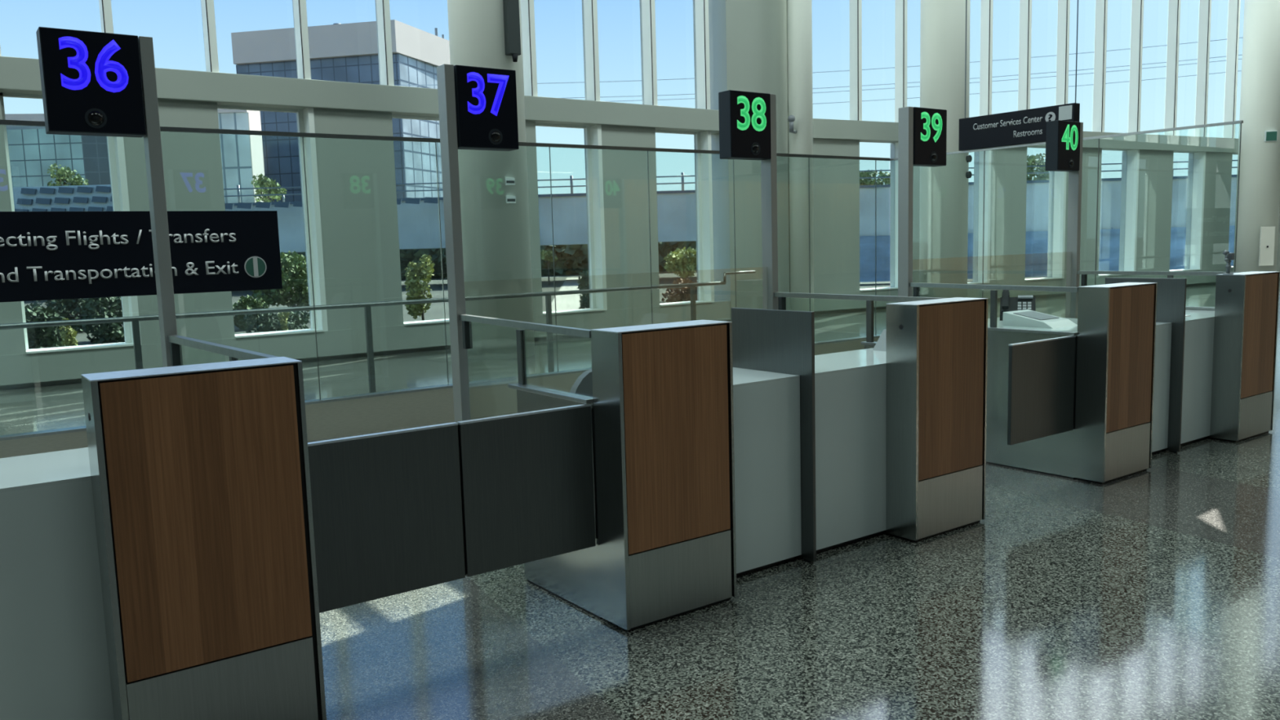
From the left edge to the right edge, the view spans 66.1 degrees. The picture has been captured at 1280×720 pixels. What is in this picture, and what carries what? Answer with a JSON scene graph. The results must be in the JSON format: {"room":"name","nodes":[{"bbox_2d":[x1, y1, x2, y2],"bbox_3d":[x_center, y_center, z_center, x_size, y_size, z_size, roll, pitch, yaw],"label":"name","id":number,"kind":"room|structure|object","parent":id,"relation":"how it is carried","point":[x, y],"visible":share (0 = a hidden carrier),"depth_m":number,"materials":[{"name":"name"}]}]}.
{"room":"public hall","nodes":[
{"label":"public hall","id":0,"kind":"room"},
{"bbox_2d":[0,0,790,390],"bbox_3d":[-8.523,-7.071,11.838,29.400,15.000,0.620,-6,8,-36],"label":"wall","id":1,"kind":"structure","parent":0,"point":[748,38],"depth_m":15.35,"materials":[{"name":"white paint"}]},
{"bbox_2d":[0,92,141,353],"bbox_3d":[-7.498,-1.800,12.977,1.342,3.310,0.420,-6,8,-36],"label":"window","id":2,"kind":"structure","parent":1,"relation":"in","point":[115,144],"depth_m":13.16,"materials":[{"name":"white metal"}]},
{"bbox_2d":[98,0,113,33],"bbox_3d":[-7.688,-9.222,12.106,1.297,10.840,0.363,-6,8,-36],"label":"window mullion","id":3,"kind":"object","parent":1,"relation":"in","point":[105,8],"depth_m":12.88,"materials":[{"name":"white metal"}]},
{"bbox_2d":[200,0,218,72],"bbox_3d":[-6.654,-9.339,12.855,1.297,10.840,0.363,-6,8,-36],"label":"window mullion","id":4,"kind":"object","parent":1,"relation":"in","point":[207,6],"depth_m":13.66,"materials":[{"name":"white metal"}]},
{"bbox_2d":[217,105,328,337],"bbox_3d":[-5.431,-2.035,14.476,1.342,3.310,0.420,-6,8,-36],"label":"window","id":5,"kind":"structure","parent":1,"relation":"in","point":[304,117],"depth_m":14.74,"materials":[{"name":"white metal"}]},
{"bbox_2d":[292,0,311,79],"bbox_3d":[-5.621,-9.457,13.605,1.297,10.840,0.363,-6,8,-36],"label":"window mullion","id":6,"kind":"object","parent":1,"relation":"in","point":[300,10],"depth_m":14.41,"materials":[{"name":"white metal"}]},
{"bbox_2d":[0,56,719,134],"bbox_3d":[-9.328,-3.444,11.508,27.050,0.400,0.560,-6,8,-36],"label":"horizontal beam","id":7,"kind":"structure","parent":1,"relation":"attached to","point":[18,75],"depth_m":14.74,"materials":[{"name":"white paint"}]},
{"bbox_2d":[374,0,394,85],"bbox_3d":[-4.588,-9.574,14.355,1.297,10.840,0.363,-6,8,-36],"label":"window mullion","id":8,"kind":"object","parent":1,"relation":"in","point":[384,37],"depth_m":15.16,"materials":[{"name":"white metal"}]},
{"bbox_2d":[391,115,449,325],"bbox_3d":[-3.365,-2.270,15.975,1.342,3.310,0.420,-6,8,-36],"label":"window","id":9,"kind":"structure","parent":1,"relation":"in","point":[437,321],"depth_m":15.84,"materials":[{"name":"white metal"}]},
{"bbox_2d":[520,0,537,96],"bbox_3d":[-2.521,-9.809,15.854,1.297,10.840,0.363,-6,8,-36],"label":"mullion","id":10,"kind":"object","parent":1,"relation":"in","point":[527,12],"depth_m":16.64,"materials":[{"name":"white metal"}]},
{"bbox_2d":[535,123,607,315],"bbox_3d":[-1.298,-2.505,17.474,1.342,3.310,0.420,-6,8,-36],"label":"window","id":11,"kind":"structure","parent":1,"relation":"in","point":[592,134],"depth_m":17.76,"materials":[{"name":"white"}]},
{"bbox_2d":[582,0,599,101],"bbox_3d":[-1.488,-9.926,16.604,1.297,10.840,0.363,-6,8,-36],"label":"mullion","id":12,"kind":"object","parent":1,"relation":"in","point":[589,7],"depth_m":17.40,"materials":[{"name":"white metal"}]},
{"bbox_2d":[639,0,657,105],"bbox_3d":[-0.454,-10.044,17.353,1.297,10.840,0.363,-6,8,-36],"label":"mullion","id":13,"kind":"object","parent":1,"relation":"in","point":[647,9],"depth_m":18.15,"materials":[{"name":"white metal"}]},
{"bbox_2d":[655,129,714,306],"bbox_3d":[0.769,-2.740,18.974,1.342,3.310,0.420,-6,8,-36],"label":"window","id":14,"kind":"structure","parent":1,"relation":"in","point":[702,140],"depth_m":19.26,"materials":[{"name":"white"}]},
{"bbox_2d":[693,0,710,109],"bbox_3d":[0.579,-10.161,18.103,1.297,10.840,0.363,-6,8,-36],"label":"mullion","id":15,"kind":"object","parent":1,"relation":"in","point":[700,7],"depth_m":18.90,"materials":[{"name":"white metal"}]},
{"bbox_2d":[0,281,1279,719],"bbox_3d":[10.843,0.509,8.221,55.000,0.300,30.300,-6,8,-36],"label":"floor","id":16,"kind":"structure","parent":0,"point":[1152,593],"depth_m":4.20,"materials":[{"name":"stone"}]},
{"bbox_2d":[0,447,114,719],"bbox_3d":[-2.167,0.847,3.128,1.910,0.950,0.546,-6,8,-36],"label":"counter","id":17,"kind":"object","parent":16,"relation":"on","point":[54,660],"depth_m":3.04,"materials":[{"name":"white metal"}]},
{"bbox_2d":[0,447,91,493],"bbox_3d":[-2.180,0.382,3.074,1.910,0.012,0.546,-6,8,-36],"label":"countertop","id":18,"kind":"structure","parent":17,"relation":"on","point":[73,465],"depth_m":3.18,"materials":[{"name":"white"}]},
{"bbox_2d":[35,26,177,367],"bbox_3d":[-2.356,-0.139,4.474,0.440,2.606,0.142,-6,8,-36],"label":"number sign","id":19,"kind":"object","parent":16,"relation":"on","point":[93,83],"visible":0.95,"depth_m":4.34,"materials":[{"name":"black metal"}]},
{"bbox_2d":[80,356,326,719],"bbox_3d":[-1.402,0.655,3.208,0.617,1.271,0.200,-6,8,-36],"label":"pylon","id":20,"kind":"object","parent":16,"relation":"on","point":[200,476],"visible":1,"depth_m":3.11,"materials":[{"name":"brown wood"}]},
{"bbox_2d":[307,422,465,613],"bbox_3d":[-0.955,0.579,3.682,0.674,0.621,0.036,-6,8,-36],"label":"gate leaf","id":21,"kind":"object","parent":20,"relation":"attached to","point":[387,506],"visible":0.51,"depth_m":3.67,"materials":[{"name":"metal"}]},
{"bbox_2d":[168,334,276,366],"bbox_3d":[-1.667,0.565,4.061,0.092,1.265,1.496,-7,9,-38],"label":"screen","id":22,"kind":"object","parent":16,"relation":"on","point":[176,341],"visible":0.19,"depth_m":4.06,"materials":[{"name":"silver metal"}]},
{"bbox_2d":[0,270,755,392],"bbox_3d":[-5.587,0.069,9.594,18.200,1.181,0.052,-6,8,-36],"label":"guard rail","id":23,"kind":"object","parent":16,"relation":"on","point":[135,320],"visible":0.85,"depth_m":11.36,"materials":[{"name":"metal"}]},
{"bbox_2d":[0,119,889,457],"bbox_3d":[-4.520,-0.436,7.342,19.380,2.648,0.130,-6,8,-36],"label":"glass barrier","id":24,"kind":"object","parent":16,"relation":"on","point":[357,414],"visible":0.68,"depth_m":9.05,"materials":[{"name":"glass"}]},
{"bbox_2d":[0,210,282,302],"bbox_3d":[-4.593,-0.752,7.171,3.820,0.650,0.139,-6,8,-36],"label":"sign","id":25,"kind":"object","parent":24,"relation":"attached to","point":[45,255],"visible":0.98,"depth_m":7.56,"materials":[{"name":"black"}]},
{"bbox_2d":[436,63,518,422],"bbox_3d":[-0.861,-0.309,5.559,0.430,2.606,0.142,-6,8,-36],"label":"number sign","id":26,"kind":"object","parent":16,"relation":"on","point":[477,109],"visible":0.95,"depth_m":5.39,"materials":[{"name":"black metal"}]},
{"bbox_2d":[447,0,534,359],"bbox_3d":[-2.346,-7.514,14.114,1.060,15.000,1.060,-6,8,-36],"label":"round column","id":27,"kind":"structure","parent":16,"relation":"on","point":[496,240],"depth_m":14.31,"materials":[{"name":"white paint"}]},
{"bbox_2d":[502,0,520,62],"bbox_3d":[-1.878,-5.506,13.972,0.190,2.500,0.293,-6,8,-36],"label":"loudspeaker","id":28,"kind":"object","parent":27,"relation":"attached to","point":[511,7],"visible":1,"depth_m":13.96,"materials":[{"name":"grey"}]},
{"bbox_2d":[458,314,602,618],"bbox_3d":[-0.606,0.444,4.833,0.123,1.265,1.502,-6,8,-31],"label":"counter","id":29,"kind":"object","parent":16,"relation":"on","point":[573,577],"visible":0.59,"depth_m":4.50,"materials":[{"name":"silver metal"}]},
{"bbox_2d":[507,382,592,404],"bbox_3d":[-0.404,0.148,4.447,0.063,0.018,0.684,-6,8,-36],"label":"shelf","id":30,"kind":"object","parent":29,"relation":"attached to","point":[522,388],"depth_m":4.42,"materials":[{"name":"metal"}]},
{"bbox_2d":[569,368,592,396],"bbox_3d":[-0.311,0.521,5.327,0.530,0.980,0.589,-6,8,-36],"label":"chair","id":31,"kind":"object","parent":16,"relation":"on","point":[583,385],"visible":0.02,"depth_m":5.07,"materials":[{"name":"grey plastic"}]},
{"bbox_2d":[590,320,737,631],"bbox_3d":[0.117,0.482,4.310,0.615,1.271,0.200,-6,8,-36],"label":"pylon","id":32,"kind":"object","parent":16,"relation":"on","point":[663,393],"visible":1,"depth_m":4.19,"materials":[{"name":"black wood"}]},
{"bbox_2d":[457,404,595,577],"bbox_3d":[-0.449,0.522,4.044,0.615,0.621,0.028,-6,8,-36],"label":"gate leaf","id":33,"kind":"object","parent":32,"relation":"attached to","point":[526,478],"visible":1,"depth_m":4.02,"materials":[{"name":"metal"}]},
{"bbox_2d":[718,89,777,310],"bbox_3d":[0.763,-0.494,6.737,0.420,2.606,0.142,-6,8,-36],"label":"number sign","id":34,"kind":"object","parent":16,"relation":"on","point":[747,119],"visible":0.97,"depth_m":6.62,"materials":[{"name":"grey metal"}]},
{"bbox_2d":[733,367,801,577],"bbox_3d":[0.399,0.556,4.989,0.617,0.950,0.546,-6,8,-36],"label":"counter","id":35,"kind":"object","parent":16,"relation":"on","point":[766,404],"depth_m":4.82,"materials":[{"name":"white"}]},
{"bbox_2d":[733,367,799,387],"bbox_3d":[0.385,0.090,4.935,0.617,0.012,0.546,-6,8,-36],"label":"countertop","id":36,"kind":"structure","parent":35,"relation":"on","point":[741,376],"depth_m":4.88,"materials":[{"name":"white"}]},
{"bbox_2d":[731,307,816,563],"bbox_3d":[0.688,0.372,5.108,0.020,1.270,0.590,-6,8,-36],"label":"divider","id":37,"kind":"object","parent":16,"relation":"on","point":[772,340],"visible":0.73,"depth_m":4.95,"materials":[{"name":"metal"}]},
{"bbox_2d":[786,0,813,311],"bbox_3d":[3.135,-8.289,19.383,0.480,15.000,0.480,-6,8,-36],"label":"slim column","id":38,"kind":"structure","parent":16,"relation":"on","point":[799,11],"depth_m":19.67,"materials":[{"name":"white paint"}]},
{"bbox_2d":[814,347,885,553],"bbox_3d":[1.154,0.470,5.538,1.215,0.950,0.546,-6,8,-36],"label":"counter","id":39,"kind":"object","parent":16,"relation":"on","point":[850,386],"depth_m":5.17,"materials":[{"name":"white"}]},
{"bbox_2d":[814,347,885,375],"bbox_3d":[1.141,0.004,5.483,1.215,0.012,0.546,-6,8,-36],"label":"countertop","id":40,"kind":"structure","parent":39,"relation":"on","point":[828,363],"depth_m":5.41,"materials":[{"name":"white"}]},
{"bbox_2d":[773,292,945,349],"bbox_3d":[1.388,0.218,6.277,0.073,1.265,1.493,-6,8,-36],"label":"screen","id":41,"kind":"object","parent":16,"relation":"on","point":[869,343],"visible":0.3,"depth_m":6.12,"materials":[{"name":"silver metal"}]},
{"bbox_2d":[897,106,946,302],"bbox_3d":[2.240,-0.662,7.809,0.455,2.606,0.142,-6,8,-36],"label":"number sign","id":42,"kind":"object","parent":16,"relation":"on","point":[922,131],"visible":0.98,"depth_m":7.62,"materials":[{"name":"grey metal"}]},
{"bbox_2d":[885,297,987,542],"bbox_3d":[1.636,0.310,5.412,0.617,1.271,0.200,-6,8,-36],"label":"pylon","id":43,"kind":"object","parent":16,"relation":"on","point":[936,350],"visible":1,"depth_m":5.28,"materials":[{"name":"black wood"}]},
{"bbox_2d":[919,0,970,297],"bbox_3d":[6.511,-8.569,20.945,1.020,15.000,1.020,-6,8,-36],"label":"round column","id":44,"kind":"structure","parent":16,"relation":"on","point":[944,189],"depth_m":21.03,"materials":[{"name":"white paint"}]},
{"bbox_2d":[909,282,1078,479],"bbox_3d":[2.442,0.097,7.048,0.155,1.265,1.511,-5,8,-28],"label":"counter","id":45,"kind":"object","parent":16,"relation":"on","point":[1052,455],"visible":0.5,"depth_m":6.82,"materials":[{"name":"silver metal"}]},
{"bbox_2d":[987,326,1077,335],"bbox_3d":[2.629,-0.197,6.648,0.063,0.018,0.684,-6,8,-36],"label":"shelf","id":46,"kind":"object","parent":45,"relation":"attached to","point":[991,330],"depth_m":6.66,"materials":[{"name":"metal"}]},
{"bbox_2d":[1044,120,1083,318],"bbox_3d":[3.865,-0.846,8.987,0.415,2.606,0.142,-6,8,-36],"label":"number sign","id":47,"kind":"object","parent":16,"relation":"on","point":[1064,139],"visible":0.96,"depth_m":8.95,"materials":[{"name":"grey metal"}]},
{"bbox_2d":[889,120,1243,297],"bbox_3d":[4.549,-1.159,11.334,0.120,2.640,4.320,-6,8,-36],"label":"glass barrier","id":48,"kind":"object","parent":16,"relation":"on","point":[1241,122],"visible":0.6,"depth_m":10.59,"materials":[{"name":"glass"}]},
{"bbox_2d":[987,317,1171,454],"bbox_3d":[2.991,0.209,7.313,1.223,0.950,1.266,-6,8,-36],"label":"counter","id":49,"kind":"object","parent":16,"relation":"on","point":[1163,330],"depth_m":7.09,"materials":[{"name":"white metal"}]},
{"bbox_2d":[1000,289,1035,320],"bbox_3d":[2.982,-0.436,7.759,0.260,0.228,0.286,1,7,21],"label":"desk phone","id":50,"kind":"object","parent":49,"relation":"on","point":[1007,304],"visible":0.76,"depth_m":7.75,"materials":[{"name":"black plastic"}]},
{"bbox_2d":[1002,309,1077,328],"bbox_3d":[2.921,-0.302,7.179,0.320,0.100,0.400,-6,8,-36],"label":"reader","id":51,"kind":"object","parent":49,"relation":"on","point":[1027,317],"visible":0.96,"depth_m":7.13,"materials":[{"name":"grey plastic"}]},
{"bbox_2d":[987,317,1171,332],"bbox_3d":[2.977,-0.256,7.258,1.223,0.012,1.266,-6,8,-36],"label":"countertop","id":52,"kind":"structure","parent":49,"relation":"on","point":[999,323],"depth_m":7.05,"materials":[{"name":"white"}]},
{"bbox_2d":[1073,282,1157,484],"bbox_3d":[3.150,0.138,6.510,0.615,1.271,0.200,-6,8,-36],"label":"pylon","id":53,"kind":"object","parent":16,"relation":"on","point":[1117,322],"visible":1,"depth_m":6.37,"materials":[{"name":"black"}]},
{"bbox_2d":[1007,335,1075,444],"bbox_3d":[2.545,0.182,6.216,0.709,0.621,0.028,-6,8,-36],"label":"gate leaf","id":54,"kind":"object","parent":53,"relation":"attached to","point":[1041,373],"visible":1,"depth_m":6.18,"materials":[{"name":"metal"}]},
{"bbox_2d":[1105,277,1186,453],"bbox_3d":[3.737,0.026,7.320,0.020,1.270,0.590,-6,8,-36],"label":"divider","id":55,"kind":"object","parent":16,"relation":"on","point":[1171,292],"visible":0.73,"depth_m":7.12,"materials":[{"name":"metal"}]},
{"bbox_2d":[1076,271,1242,311],"bbox_3d":[4.456,-0.131,8.503,0.088,1.265,1.495,-6,8,-34],"label":"railing","id":56,"kind":"object","parent":16,"relation":"on","point":[1084,273],"visible":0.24,"depth_m":8.43,"materials":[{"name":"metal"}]},
{"bbox_2d":[1161,309,1214,450],"bbox_3d":[4.209,0.123,7.753,1.228,0.950,0.546,-6,8,-36],"label":"counter","id":57,"kind":"object","parent":16,"relation":"on","point":[1199,326],"depth_m":7.42,"materials":[{"name":"white metal"}]},
{"bbox_2d":[1185,309,1214,322],"bbox_3d":[4.196,-0.343,7.699,1.228,0.012,0.546,-6,8,-36],"label":"countertop","id":58,"kind":"structure","parent":57,"relation":"on","point":[1195,315],"depth_m":7.66,"materials":[{"name":"white"}]},
{"bbox_2d":[1209,271,1279,442],"bbox_3d":[4.695,-0.038,7.631,0.617,1.271,0.200,-6,8,-36],"label":"pylon","id":59,"kind":"object","parent":16,"relation":"on","point":[1246,303],"visible":1,"depth_m":7.49,"materials":[{"name":"silver"}]},
{"bbox_2d":[1233,0,1279,271],"bbox_3d":[17.126,-9.568,26.884,1.040,15.000,1.040,-6,8,-36],"label":"round column","id":60,"kind":"structure","parent":16,"relation":"on","point":[1259,196],"depth_m":26.93,"materials":[{"name":"white paint"}]},
{"bbox_2d":[1258,226,1275,266],"bbox_3d":[17.247,-3.128,27.039,0.360,1.070,0.077,-1,7,6],"label":"access panel","id":61,"kind":"object","parent":60,"relation":"attached to","point":[1267,237],"visible":1,"depth_m":27.02,"materials":[{"name":"metal"}]},
{"bbox_2d":[786,1,1279,314],"bbox_3d":[14.315,-9.464,26.682,26.143,15.000,0.500,-5,8,-29],"label":"wall","id":62,"kind":"structure","parent":0,"point":[836,182],"depth_m":24.14,"materials":[{"name":"white paint"}]},
{"bbox_2d":[849,0,862,120],"bbox_3d":[3.996,-10.559,20.663,1.440,10.840,0.308,-5,8,-28],"label":"mullion","id":63,"kind":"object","parent":62,"relation":"in","point":[855,6],"depth_m":21.39,"materials":[{"name":"white metal"}]},
{"bbox_2d":[859,142,897,291],"bbox_3d":[5.365,-3.253,22.235,1.390,3.310,0.470,-5,8,-29],"label":"window","id":64,"kind":"structure","parent":62,"relation":"in","point":[894,164],"depth_m":22.62,"materials":[{"name":"white"}]},
{"bbox_2d":[894,0,907,122],"bbox_3d":[5.195,-10.671,21.327,1.351,10.840,0.308,-5,8,-28],"label":"mullion","id":65,"kind":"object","parent":62,"relation":"in","point":[900,6],"depth_m":22.02,"materials":[{"name":"white metal"}]},
{"bbox_2d":[967,150,991,284],"bbox_3d":[7.720,-3.473,23.538,1.430,3.310,0.470,-5,8,-29],"label":"window","id":66,"kind":"structure","parent":62,"relation":"in","point":[978,162],"depth_m":23.83,"materials":[{"name":"white"}]},
{"bbox_2d":[979,0,993,115],"bbox_3d":[7.550,-10.891,22.630,1.391,10.840,0.308,-5,8,-28],"label":"mullion","id":67,"kind":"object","parent":62,"relation":"in","point":[986,6],"depth_m":23.31,"materials":[{"name":"white metal"}]},
{"bbox_2d":[1017,0,1031,111],"bbox_3d":[8.731,-11.001,23.283,1.361,10.840,0.308,-5,8,-28],"label":"mullion","id":68,"kind":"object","parent":62,"relation":"in","point":[1025,6],"depth_m":23.95,"materials":[{"name":"white metal"}]},
{"bbox_2d":[813,118,1238,155],"bbox_3d":[14.672,-5.963,27.146,25.643,0.400,0.460,-5,8,-29],"label":"horizontal beam","id":69,"kind":"structure","parent":62,"relation":"attached to","point":[871,131],"depth_m":25.45,"materials":[{"name":"white metal"}]},
{"bbox_2d":[1025,171,1066,280],"bbox_3d":[10.092,-3.695,24.851,1.450,3.310,0.470,-5,8,-29],"label":"window","id":70,"kind":"structure","parent":62,"relation":"in","point":[1057,180],"depth_m":25.17,"materials":[{"name":"white metal"}]},
{"bbox_2d":[1055,0,1070,105],"bbox_3d":[9.922,-11.113,23.942,1.411,10.840,0.308,-5,8,-28],"label":"mullion","id":71,"kind":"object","parent":62,"relation":"in","point":[1064,6],"depth_m":24.60,"materials":[{"name":"white metal"}]},
{"bbox_2d":[1092,0,1107,132],"bbox_3d":[11.160,-11.228,24.627,1.470,10.840,0.308,-5,8,-28],"label":"mullion","id":72,"kind":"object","parent":62,"relation":"in","point":[1101,6],"depth_m":25.33,"materials":[{"name":"white metal"}]},
{"bbox_2d":[1098,149,1139,275],"bbox_3d":[12.603,-3.929,26.240,1.530,3.310,0.470,-5,8,-29],"label":"window","id":73,"kind":"structure","parent":62,"relation":"in","point":[1131,158],"depth_m":26.55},
{"bbox_2d":[1128,0,1143,133],"bbox_3d":[12.433,-11.347,25.332,1.490,10.840,0.308,-5,8,-28],"label":"mullion","id":74,"kind":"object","parent":62,"relation":"in","point":[1137,6],"depth_m":26.02,"materials":[{"name":"white metal"}]},
{"bbox_2d":[1164,0,1180,135],"bbox_3d":[13.763,-11.471,26.068,1.600,10.840,0.308,-5,8,-28],"label":"mullion","id":75,"kind":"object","parent":62,"relation":"in","point":[1174,6],"depth_m":26.78,"materials":[{"name":"white metal"}]},
{"bbox_2d":[1169,151,1205,271],"bbox_3d":[15.233,-4.175,27.695,1.460,3.310,0.470,-5,8,-29],"label":"window","id":76,"kind":"structure","parent":62,"relation":"in","point":[1195,200],"depth_m":27.99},
{"bbox_2d":[1194,0,1211,137],"bbox_3d":[15.063,-11.593,26.787,1.421,10.840,0.308,-5,8,-28],"label":"mullion","id":77,"kind":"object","parent":62,"relation":"in","point":[1205,6],"depth_m":27.45,"materials":[{"name":"white metal"}]},
{"bbox_2d":[1222,0,1240,137],"bbox_3d":[16.275,-11.706,27.457,1.401,10.840,0.308,-5,8,-28],"label":"mullion","id":78,"kind":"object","parent":62,"relation":"in","point":[1233,15],"depth_m":28.10,"materials":[{"name":"white metal"}]},
{"bbox_3d":[9.781,-14.634,7.347,55.641,0.030,33.100,-6,8,-36],"label":"ceiling","id":79,"kind":"structure","parent":0,"visible":0},
{"bbox_2d":[958,0,1079,151],"bbox_3d":[4.177,-8.625,10.663,0.116,12.358,1.480,-6,8,-36],"label":"sign","id":80,"kind":"object","parent":79,"relation":"hanging from","point":[1026,126],"visible":0.98,"depth_m":11.34,"materials":[{"name":"black"}]},
{"label":"outside","id":81,"kind":"structure","parent":0,"visible":0},
{"bbox_2d":[394,37,1242,85],"bbox_3d":[12.620,-20.854,69.030,64.590,1.427,0.049,-1,7,5],"label":"overhead wire","id":82,"kind":"object","parent":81,"point":[1239,37],"visible":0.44,"depth_m":68.80,"materials":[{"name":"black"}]},
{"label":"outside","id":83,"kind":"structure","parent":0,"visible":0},
{"bbox_2d":[563,54,1242,98],"bbox_3d":[12.621,-19.719,69.032,64.589,1.371,0.049,-1,7,5],"label":"overhead wire","id":84,"kind":"object","parent":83,"point":[1238,55],"visible":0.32,"depth_m":68.46,"materials":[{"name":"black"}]},
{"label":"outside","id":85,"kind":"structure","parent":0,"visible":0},
{"bbox_2d":[23,271,1047,345],"bbox_3d":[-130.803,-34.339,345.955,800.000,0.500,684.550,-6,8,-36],"label":"ground","id":86,"kind":"structure","parent":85,"point":[436,311],"depth_m":51.43,"materials":[{"name":"concrete"}]},
{"bbox_2d":[24,302,69,349],"bbox_3d":[-14.616,-0.576,24.010,1.336,1.696,1.714,-3,7,-9],"label":"shrub","id":87,"kind":"object","parent":86,"relation":"on","point":[46,336],"visible":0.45,"depth_m":23.57,"materials":[{"name":"green plant"}]},
{"bbox_2d":[4,113,111,186],"bbox_3d":[-55.091,-15.687,97.810,31.906,16.078,21.909,-6,8,-36],"label":"glass office block","id":88,"kind":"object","parent":86,"relation":"on","point":[32,151],"visible":0.07,"depth_m":91.10,"materials":[{"name":"blue glass"}]},
{"bbox_2d":[29,297,99,333],"bbox_3d":[-18.631,-1.435,32.164,2.310,2.786,2.296,-6,8,-36],"label":"shrub","id":89,"kind":"object","parent":86,"relation":"on","point":[68,308],"visible":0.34,"depth_m":31.56,"materials":[{"name":"green plant"}]},
{"bbox_2d":[47,163,89,186],"bbox_3d":[-45.390,-10.637,78.520,2.922,10.005,3.040,-6,8,-36],"label":"street tree","id":90,"kind":"object","parent":86,"relation":"on","point":[62,173],"visible":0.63,"depth_m":77.79,"materials":[{"name":"green plant"}]},
{"bbox_2d":[58,317,78,346],"bbox_3d":[-12.802,-0.430,21.994,0.352,1.086,0.355,0,7,14],"label":"conifer","id":91,"kind":"object","parent":86,"relation":"on","point":[70,340],"visible":0.71,"depth_m":21.95,"materials":[{"name":"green plant"}]},
{"bbox_2d":[76,296,124,343],"bbox_3d":[-15.105,-1.160,27.967,1.669,2.395,2.022,0,7,10],"label":"shrub","id":92,"kind":"object","parent":86,"relation":"on","point":[107,333],"visible":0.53,"depth_m":27.41,"materials":[{"name":"green plant"}]},
{"bbox_2d":[12,184,443,211],"bbox_3d":[-25.003,-7.590,60.965,27.749,6.900,0.699,-2,7,0],"label":"solar panels","id":93,"kind":"object","parent":86,"relation":"on","point":[98,197],"visible":0.59,"depth_m":60.43,"materials":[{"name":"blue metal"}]},
{"bbox_2d":[217,108,264,203],"bbox_3d":[-36.953,-14.895,88.877,5.991,15.567,5.580,-6,8,-36],"label":"building","id":94,"kind":"structure","parent":86,"relation":"on","point":[242,155],"depth_m":87.18,"materials":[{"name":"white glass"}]},
{"bbox_2d":[232,294,268,330],"bbox_3d":[-12.365,-1.324,31.064,1.226,1.495,1.246,-6,8,-36],"label":"leafy tree","id":95,"kind":"object","parent":86,"relation":"on","point":[247,302],"visible":0.44,"depth_m":30.77,"materials":[{"name":"green plant"}]},
{"bbox_2d":[251,173,287,202],"bbox_3d":[-26.404,-9.240,70.369,2.298,8.060,2.541,-6,8,-36],"label":"street tree","id":96,"kind":"object","parent":86,"relation":"on","point":[260,182],"visible":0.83,"depth_m":69.47,"materials":[{"name":"green plant"}]},
{"bbox_2d":[242,311,310,333],"bbox_3d":[-10.977,-1.085,29.828,2.085,0.978,1.914,-6,8,-36],"label":"shrub","id":97,"kind":"object","parent":86,"relation":"on","point":[266,324],"visible":0.59,"depth_m":29.54,"materials":[{"name":"green plant"}]},
{"bbox_2d":[251,250,309,315],"bbox_3d":[-12.099,-2.601,33.962,2.702,2.564,2.628,-6,8,-36],"label":"leafy tree","id":98,"kind":"object","parent":86,"relation":"on","point":[299,295],"visible":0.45,"depth_m":33.42,"materials":[{"name":"green plant"}]},
{"bbox_2d":[231,19,450,201],"bbox_3d":[-30.692,-26.745,127.877,43.094,29.646,37.701,-6,8,-36],"label":"office tower","id":99,"kind":"structure","parent":86,"relation":"on","point":[339,52],"depth_m":110.23,"materials":[{"name":"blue glass"}]},
{"bbox_2d":[404,253,435,320],"bbox_3d":[-6.760,-2.116,30.009,0.881,2.223,0.937,0,7,12],"label":"shrub","id":100,"kind":"object","parent":86,"relation":"on","point":[415,292],"visible":0.89,"depth_m":29.91,"materials":[{"name":"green plant"}]},
{"bbox_2d":[284,240,697,279],"bbox_3d":[-7.229,-8.831,82.076,40.756,5.539,28.096,-6,8,-36],"label":"hedge","id":101,"kind":"object","parent":86,"relation":"on","point":[572,260],"visible":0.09,"depth_m":79.75,"materials":[{"name":"green plant"}]},
{"bbox_2d":[551,277,586,311],"bbox_3d":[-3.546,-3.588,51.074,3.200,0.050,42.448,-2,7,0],"label":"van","id":102,"kind":"object","parent":86,"relation":"on","point":[563,302],"visible":0.21,"depth_m":42.96,"materials":[{"name":"white metal"}]},
{"bbox_2d":[577,267,590,309],"bbox_3d":[-1.724,-2.214,32.957,0.920,1.762,1.170,-6,8,-36],"label":"shrub","id":103,"kind":"object","parent":86,"relation":"on","point":[584,282],"visible":0.3,"depth_m":32.70,"materials":[{"name":"green plant"}]},
{"bbox_2d":[661,277,697,302],"bbox_3d":[1.575,-2.043,31.998,1.659,1.373,1.612,-1,7,8],"label":"shrub","id":104,"kind":"object","parent":86,"relation":"on","point":[684,293],"visible":0.4,"depth_m":31.51,"materials":[{"name":"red plant"}]},
{"bbox_2d":[663,246,697,300],"bbox_3d":[1.889,-3.535,40.122,1.791,2.193,1.988,-1,7,6],"label":"shrub","id":105,"kind":"object","parent":86,"relation":"on","point":[680,262],"visible":0.87,"depth_m":39.48,"materials":[{"name":"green plant"}]},
{"bbox_2d":[223,160,1237,253],"bbox_3d":[-4.656,-8.665,65.838,123.542,6.750,93.423,-6,8,-36],"label":"elevated guideway","id":106,"kind":"object","parent":86,"relation":"on","point":[419,228],"visible":0.12,"depth_m":61.82,"materials":[{"name":"concrete"}]},
{"bbox_2d":[859,168,890,185],"bbox_3d":[21.512,-13.220,90.412,4.388,8.584,2.984,4,8,37],"label":"street tree","id":107,"kind":"object","parent":86,"relation":"on","point":[865,174],"visible":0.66,"depth_m":89.44,"materials":[{"name":"green plant"}]},
{"bbox_2d":[1026,153,1048,180],"bbox_3d":[34.028,-13.281,85.494,4.589,9.147,5.270,-6,8,-36],"label":"street tree","id":108,"kind":"object","parent":86,"relation":"on","point":[1032,160],"visible":0.41,"depth_m":83.66,"materials":[{"name":"green plant"}]},
{"bbox_2d":[859,225,1235,282],"bbox_3d":[20.071,-5.366,49.997,23.634,2.500,0.140,-2,7,0],"label":"mesh fence","id":109,"kind":"object","parent":86,"relation":"on","point":[1036,242],"visible":0.1,"depth_m":49.92,"materials":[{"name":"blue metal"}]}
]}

